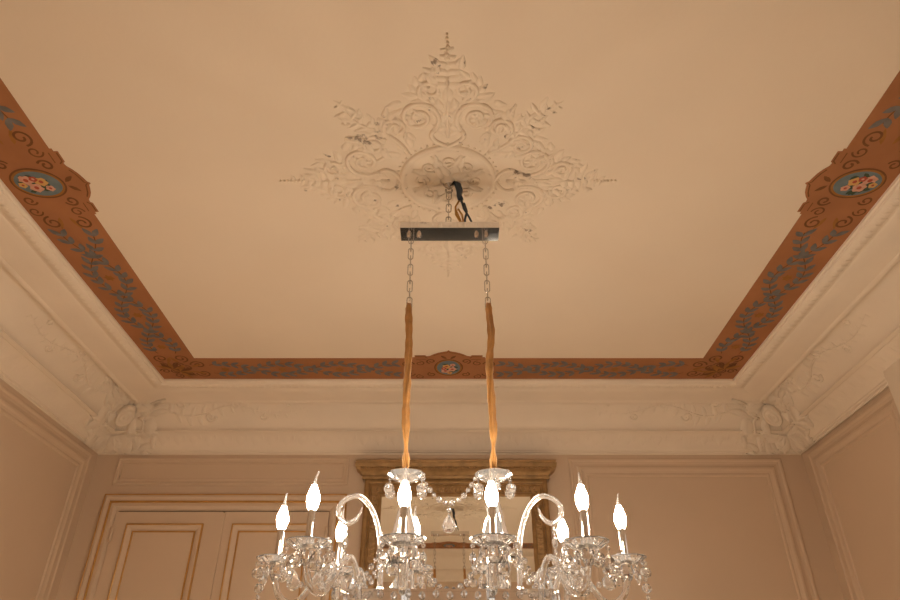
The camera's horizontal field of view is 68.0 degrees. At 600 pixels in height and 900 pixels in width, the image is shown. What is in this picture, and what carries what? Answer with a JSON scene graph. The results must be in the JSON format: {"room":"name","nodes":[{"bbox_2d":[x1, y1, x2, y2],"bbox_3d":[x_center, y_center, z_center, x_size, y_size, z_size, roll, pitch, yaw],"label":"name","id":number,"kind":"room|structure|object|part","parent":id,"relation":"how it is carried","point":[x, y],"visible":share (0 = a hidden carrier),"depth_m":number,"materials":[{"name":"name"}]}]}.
{"room":"historic interior","nodes":[
{"label":"historic interior","id":0,"kind":"room"},
{"bbox_2d":[0,378,97,599],"bbox_3d":[-2.355,0.921,1.666,0.160,3.250,4.540,0,-33,0],"label":"wall","id":1,"kind":"structure","parent":0,"point":[36,480],"depth_m":3.62,"materials":[{"name":"paint"}]},
{"bbox_2d":[0,383,92,599],"bbox_3d":[-2.267,0.720,1.965,0.016,2.012,4.085,0,-33,0],"label":"trim","id":2,"kind":"structure","parent":1,"relation":"attached to","point":[12,406],"depth_m":3.82,"materials":[{"name":"paint"}]},
{"bbox_2d":[0,179,163,453],"bbox_3d":[-1.992,-0.336,2.474,0.584,0.262,4.551,0,-33,0],"label":"crown molding","id":3,"kind":"structure","parent":1,"relation":"attached to","point":[36,280],"depth_m":3.37,"materials":[{"name":"paint"}]},
{"bbox_2d":[0,0,899,357],"bbox_3d":[0.000,-0.509,2.585,4.870,0.150,4.860,0,-33,0],"label":"ceiling","id":4,"kind":"structure","parent":0,"point":[184,120],"depth_m":2.38,"materials":[{"name":"paint"}]},
{"bbox_2d":[0,78,193,378],"bbox_3d":[-1.535,-0.443,2.542,0.330,0.006,3.384,0,-33,0],"label":"painted border","id":5,"kind":"structure","parent":4,"relation":"attached to","point":[53,194],"depth_m":2.78,"materials":[{"name":"paint"}]},
{"bbox_2d":[279,33,615,276],"bbox_3d":[-0.008,-0.453,2.531,1.059,0.025,1.059,20,-38,-28],"label":"rosette","id":6,"kind":"object","parent":4,"relation":"attached to","point":[422,177],"visible":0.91,"depth_m":2.46,"materials":[{"name":"paint"}]},
{"bbox_2d":[251,181,651,599],"bbox_3d":[0.003,0.229,2.125,1.099,1.593,0.523,0,-33,0],"label":"chandelier","id":7,"kind":"object","parent":6,"relation":"hanging from","point":[405,538],"visible":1,"depth_m":1.79,"materials":[{"name":"clear glass"}]},
{"bbox_3d":[-0.480,0.727,1.851,0.115,0.019,0.115,0,-33,0],"label":"drip dish","id":8,"kind":"part","parent":7,"relation":"part of","materials":[{"name":"clear glass"}]},
{"bbox_3d":[-0.480,0.625,1.916,0.034,0.065,0.034,0,-33,0],"label":"candle bulb","id":9,"kind":"part","parent":7,"relation":"part of","materials":[{"name":"white glass"}]},
{"bbox_3d":[-0.358,0.619,1.683,0.115,0.019,0.115,0,-33,0],"label":"drip dish","id":10,"kind":"part","parent":7,"relation":"part of","materials":[{"name":"clear glass"}]},
{"bbox_3d":[-0.377,0.767,1.795,0.228,0.115,0.017,-7,-33,11],"label":"candle arm","id":11,"kind":"part","parent":7,"relation":"part of","materials":[{"name":"clear glass"}]},
{"bbox_3d":[-0.358,0.517,1.748,0.034,0.065,0.034,0,-33,0],"label":"candle bulb","id":12,"kind":"part","parent":7,"relation":"part of","materials":[{"name":"white glass"}]},
{"bbox_3d":[-0.295,0.697,1.687,0.172,0.115,0.017,22,-38,-30],"label":"candle arm","id":13,"kind":"part","parent":7,"relation":"part of","materials":[{"name":"clear glass"}]},
{"bbox_3d":[-0.332,0.808,1.977,0.115,0.019,0.115,0,-33,0],"label":"drip dish","id":14,"kind":"part","parent":7,"relation":"part of","materials":[{"name":"clear glass"}]},
{"bbox_3d":[-0.332,0.706,2.042,0.034,0.065,0.034,0,-33,0],"label":"candle bulb","id":15,"kind":"part","parent":7,"relation":"part of","materials":[{"name":"white glass"}]},
{"bbox_2d":[339,589,347,599],"bbox_3d":[-0.274,0.797,1.746,0.036,0.075,0.035,0,-33,0],"label":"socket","id":16,"kind":"object","parent":7,"relation":"attached to","point":[343,592],"depth_m":1.74,"materials":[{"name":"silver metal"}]},
{"bbox_3d":[-0.282,0.823,1.883,0.017,0.115,0.190,21,-38,-29],"label":"candle arm","id":17,"kind":"part","parent":7,"relation":"part of","materials":[{"name":"clear glass"}]},
{"bbox_3d":[-0.117,0.689,1.673,0.017,0.115,0.141,0,-33,0],"label":"candle arm","id":18,"kind":"part","parent":7,"relation":"part of","materials":[{"name":"clear glass"}]},
{"bbox_3d":[-0.117,0.601,1.656,0.115,0.019,0.115,0,-33,0],"label":"drip dish","id":19,"kind":"part","parent":7,"relation":"part of","materials":[{"name":"clear glass"}]},
{"bbox_3d":[-0.127,0.652,1.839,0.072,0.305,0.072,0,-33,0],"label":"glass stem","id":20,"kind":"part","parent":7,"relation":"part of","materials":[{"name":"clear glass"}]},
{"bbox_3d":[-0.117,0.500,1.721,0.034,0.065,0.034,0,-33,0],"label":"candle bulb","id":21,"kind":"part","parent":7,"relation":"part of","materials":[{"name":"white glass"}]},
{"bbox_3d":[-0.127,0.514,1.928,0.105,0.025,0.105,13,-35,-19],"label":"crown dish","id":22,"kind":"part","parent":7,"relation":"part of","materials":[{"name":"clear glass"}]},
{"bbox_3d":[-0.139,-0.105,2.325,0.018,0.326,0.017,27,-42,-36],"label":"hanging chain","id":23,"kind":"part","parent":7,"relation":"part of","materials":[{"name":"silver metal"}]},
{"bbox_3d":[-0.110,0.816,1.872,0.017,0.115,0.134,-1,-33,2],"label":"candle arm","id":24,"kind":"part","parent":7,"relation":"part of","materials":[{"name":"clear glass"}]},
{"bbox_3d":[-0.107,0.693,2.021,0.034,0.065,0.034,0,-33,0],"label":"candle bulb","id":25,"kind":"part","parent":7,"relation":"part of","materials":[{"name":"white glass"}]},
{"bbox_3d":[-0.107,0.794,1.956,0.115,0.019,0.115,0,-33,0],"label":"drip dish","id":26,"kind":"part","parent":7,"relation":"part of","materials":[{"name":"clear glass"}]},
{"bbox_3d":[-0.007,-0.334,2.473,0.050,0.182,0.022,-10,-34,15],"label":"suspension chain","id":27,"kind":"part","parent":7,"relation":"part of","materials":[{"name":"silver metal"}]},
{"bbox_3d":[0.118,0.794,1.956,0.115,0.019,0.115,0,-33,0],"label":"drip dish","id":28,"kind":"part","parent":7,"relation":"part of","materials":[{"name":"clear glass"}]},
{"bbox_3d":[0.127,-0.105,2.325,0.017,0.326,0.017,28,-42,-36],"label":"hanging chain","id":29,"kind":"part","parent":7,"relation":"part of","materials":[{"name":"silver metal"}]},
{"bbox_3d":[0.113,0.816,1.872,0.017,0.115,0.134,-3,-33,4],"label":"candle arm","id":30,"kind":"part","parent":7,"relation":"part of","materials":[{"name":"clear glass"}]},
{"bbox_3d":[0.107,0.500,1.721,0.034,0.065,0.034,0,-33,0],"label":"candle bulb","id":31,"kind":"part","parent":7,"relation":"part of","materials":[{"name":"white glass"}]},
{"bbox_3d":[0.107,0.689,1.673,0.017,0.115,0.141,0,-33,0],"label":"candle arm","id":32,"kind":"part","parent":7,"relation":"part of","materials":[{"name":"clear glass"}]},
{"bbox_3d":[0.107,0.601,1.656,0.115,0.019,0.115,0,-33,0],"label":"drip dish","id":33,"kind":"part","parent":7,"relation":"part of","materials":[{"name":"clear glass"}]},
{"bbox_3d":[0.127,0.514,1.928,0.105,0.025,0.105,-13,-35,19],"label":"crown dish","id":34,"kind":"part","parent":7,"relation":"part of","materials":[{"name":"clear glass"}]},
{"bbox_3d":[0.127,0.652,1.839,0.072,0.305,0.072,0,-33,0],"label":"glass stem","id":35,"kind":"part","parent":7,"relation":"part of","materials":[{"name":"clear glass"}]},
{"bbox_3d":[0.288,0.823,1.883,0.017,0.115,0.198,-23,-39,32],"label":"candle arm","id":36,"kind":"part","parent":7,"relation":"part of","materials":[{"name":"clear glass"}]},
{"bbox_2d":[552,589,560,599],"bbox_3d":[0.274,0.797,1.746,0.036,0.075,0.035,0,-33,0],"label":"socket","id":37,"kind":"object","parent":7,"relation":"attached to","point":[556,592],"depth_m":1.74,"materials":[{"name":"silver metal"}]},
{"bbox_3d":[0.345,0.706,2.042,0.034,0.065,0.034,0,-33,0],"label":"candle bulb","id":38,"kind":"part","parent":7,"relation":"part of","materials":[{"name":"white glass"}]},
{"bbox_3d":[0.288,0.697,1.687,0.162,0.115,0.017,-24,-40,32],"label":"candle arm","id":39,"kind":"part","parent":7,"relation":"part of","materials":[{"name":"clear glass"}]},
{"bbox_3d":[0.345,0.808,1.977,0.115,0.019,0.115,0,-33,0],"label":"drip dish","id":40,"kind":"part","parent":7,"relation":"part of","materials":[{"name":"clear glass"}]},
{"bbox_3d":[0.345,0.517,1.748,0.034,0.065,0.034,0,-33,0],"label":"candle bulb","id":41,"kind":"part","parent":7,"relation":"part of","materials":[{"name":"white glass"}]},
{"bbox_3d":[0.345,0.619,1.683,0.115,0.019,0.115,0,-33,0],"label":"drip dish","id":42,"kind":"part","parent":7,"relation":"part of","materials":[{"name":"clear glass"}]},
{"bbox_3d":[0.380,0.766,1.793,0.234,0.116,0.017,7,-33,-10],"label":"candle arm","id":43,"kind":"part","parent":7,"relation":"part of","materials":[{"name":"clear glass"}]},
{"bbox_3d":[0.487,0.622,1.912,0.034,0.065,0.034,0,-33,0],"label":"candle bulb","id":44,"kind":"part","parent":7,"relation":"part of","materials":[{"name":"white glass"}]},
{"bbox_3d":[0.487,0.724,1.847,0.115,0.019,0.115,0,-33,0],"label":"drip dish","id":45,"kind":"part","parent":7,"relation":"part of","materials":[{"name":"clear glass"}]},
{"bbox_2d":[165,350,731,378],"bbox_3d":[-0.008,0.374,3.817,3.384,0.006,0.356,0,-33,0],"label":"painted border","id":46,"kind":"structure","parent":4,"relation":"attached to","point":[448,364],"depth_m":3.85,"materials":[{"name":"paint"}]},
{"bbox_2d":[703,71,899,378],"bbox_3d":[1.519,-0.443,2.542,0.330,0.007,3.384,0,-33,0],"label":"painted border","id":47,"kind":"structure","parent":4,"relation":"attached to","point":[839,196],"depth_m":2.76,"materials":[{"name":"paint"}]},
{"bbox_2d":[56,454,843,599],"bbox_3d":[0.000,2.191,3.644,4.870,3.250,0.160,0,-33,0],"label":"wall","id":48,"kind":"structure","parent":0,"point":[701,538],"depth_m":4.09,"materials":[{"name":"paint"}]},
{"bbox_2d":[26,315,308,454],"bbox_3d":[-1.586,0.520,3.799,1.374,0.270,1.374,0,-33,0],"label":"corner molding ornament","id":49,"kind":"object","parent":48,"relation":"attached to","point":[99,437],"visible":0.88,"depth_m":4.22,"materials":[{"name":"white paint"}]},
{"bbox_2d":[76,494,347,599],"bbox_3d":[-1.393,2.348,3.405,1.505,2.727,0.072,0,-33,0],"label":"door","id":50,"kind":"structure","parent":48,"relation":"in","point":[144,546],"depth_m":3.99,"materials":[{"name":"paint"}]},
{"bbox_2d":[112,457,349,484],"bbox_3d":[-1.387,1.089,4.247,1.485,0.180,0.015,0,-33,0],"label":"trim","id":51,"kind":"structure","parent":48,"relation":"attached to","point":[345,461],"depth_m":4.27,"materials":[{"name":"paint"}]},
{"bbox_2d":[98,379,799,454],"bbox_3d":[-0.008,0.736,4.143,4.551,0.262,0.584,0,-33,0],"label":"crown molding","id":52,"kind":"structure","parent":48,"relation":"attached to","point":[345,416],"depth_m":4.25,"materials":[{"name":"paint"}]},
{"bbox_2d":[355,460,556,588],"bbox_3d":[0.037,1.830,3.707,1.258,1.899,0.124,0,-33,0],"label":"wall mirror","id":53,"kind":"object","parent":48,"relation":"attached to","point":[448,555],"visible":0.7,"depth_m":4.07,"materials":[{"name":"brown wood"}]},
{"bbox_2d":[377,497,534,588],"bbox_3d":[0.037,1.883,3.696,0.950,1.615,0.005,0,-33,0],"label":"mirror glass","id":54,"kind":"object","parent":53,"relation":"attached to","point":[448,555],"depth_m":4.01,"materials":[{"name":"mirror"}]},
{"bbox_3d":[0.037,1.077,4.191,1.258,0.108,0.124,0,-33,0],"label":"crown moulding","id":55,"kind":"part","parent":53,"relation":"part of","materials":[{"name":"brown wood"}]},
{"bbox_2d":[568,458,819,599],"bbox_3d":[1.444,1.865,3.749,1.367,2.012,0.016,0,-33,0],"label":"trim","id":56,"kind":"structure","parent":48,"relation":"attached to","point":[771,468],"depth_m":4.23,"materials":[{"name":"paint"}]},
{"bbox_2d":[589,314,870,454],"bbox_3d":[1.570,0.520,3.799,1.374,0.270,1.374,0,-33,0],"label":"corner molding ornament","id":57,"kind":"object","parent":48,"relation":"attached to","point":[798,438],"visible":0.94,"depth_m":4.22,"materials":[{"name":"white paint"}]},
{"bbox_2d":[802,386,899,599],"bbox_3d":[2.355,0.921,1.666,0.160,3.250,4.540,0,-33,0],"label":"wall","id":58,"kind":"structure","parent":0,"point":[864,479],"depth_m":3.63,"materials":[{"name":"paint"}]},
{"bbox_2d":[733,174,899,454],"bbox_3d":[1.976,-0.336,2.474,0.584,0.262,4.551,0,-33,0],"label":"crown molding","id":59,"kind":"structure","parent":58,"relation":"attached to","point":[862,277],"depth_m":3.36,"materials":[{"name":"paint"}]},
{"bbox_2d":[807,391,899,599],"bbox_3d":[2.267,1.557,3.269,0.016,2.012,0.985,0,-33,0],"label":"trim","id":60,"kind":"structure","parent":58,"relation":"attached to","point":[884,409],"depth_m":3.82,"materials":[{"name":"paint"}]},
{"bbox_2d":[883,358,899,413],"bbox_3d":[2.280,0.973,1.812,0.230,2.920,2.080,0,-33,0],"label":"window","id":61,"kind":"structure","parent":58,"relation":"in","point":[892,373],"depth_m":3.32,"materials":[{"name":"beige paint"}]}
]}

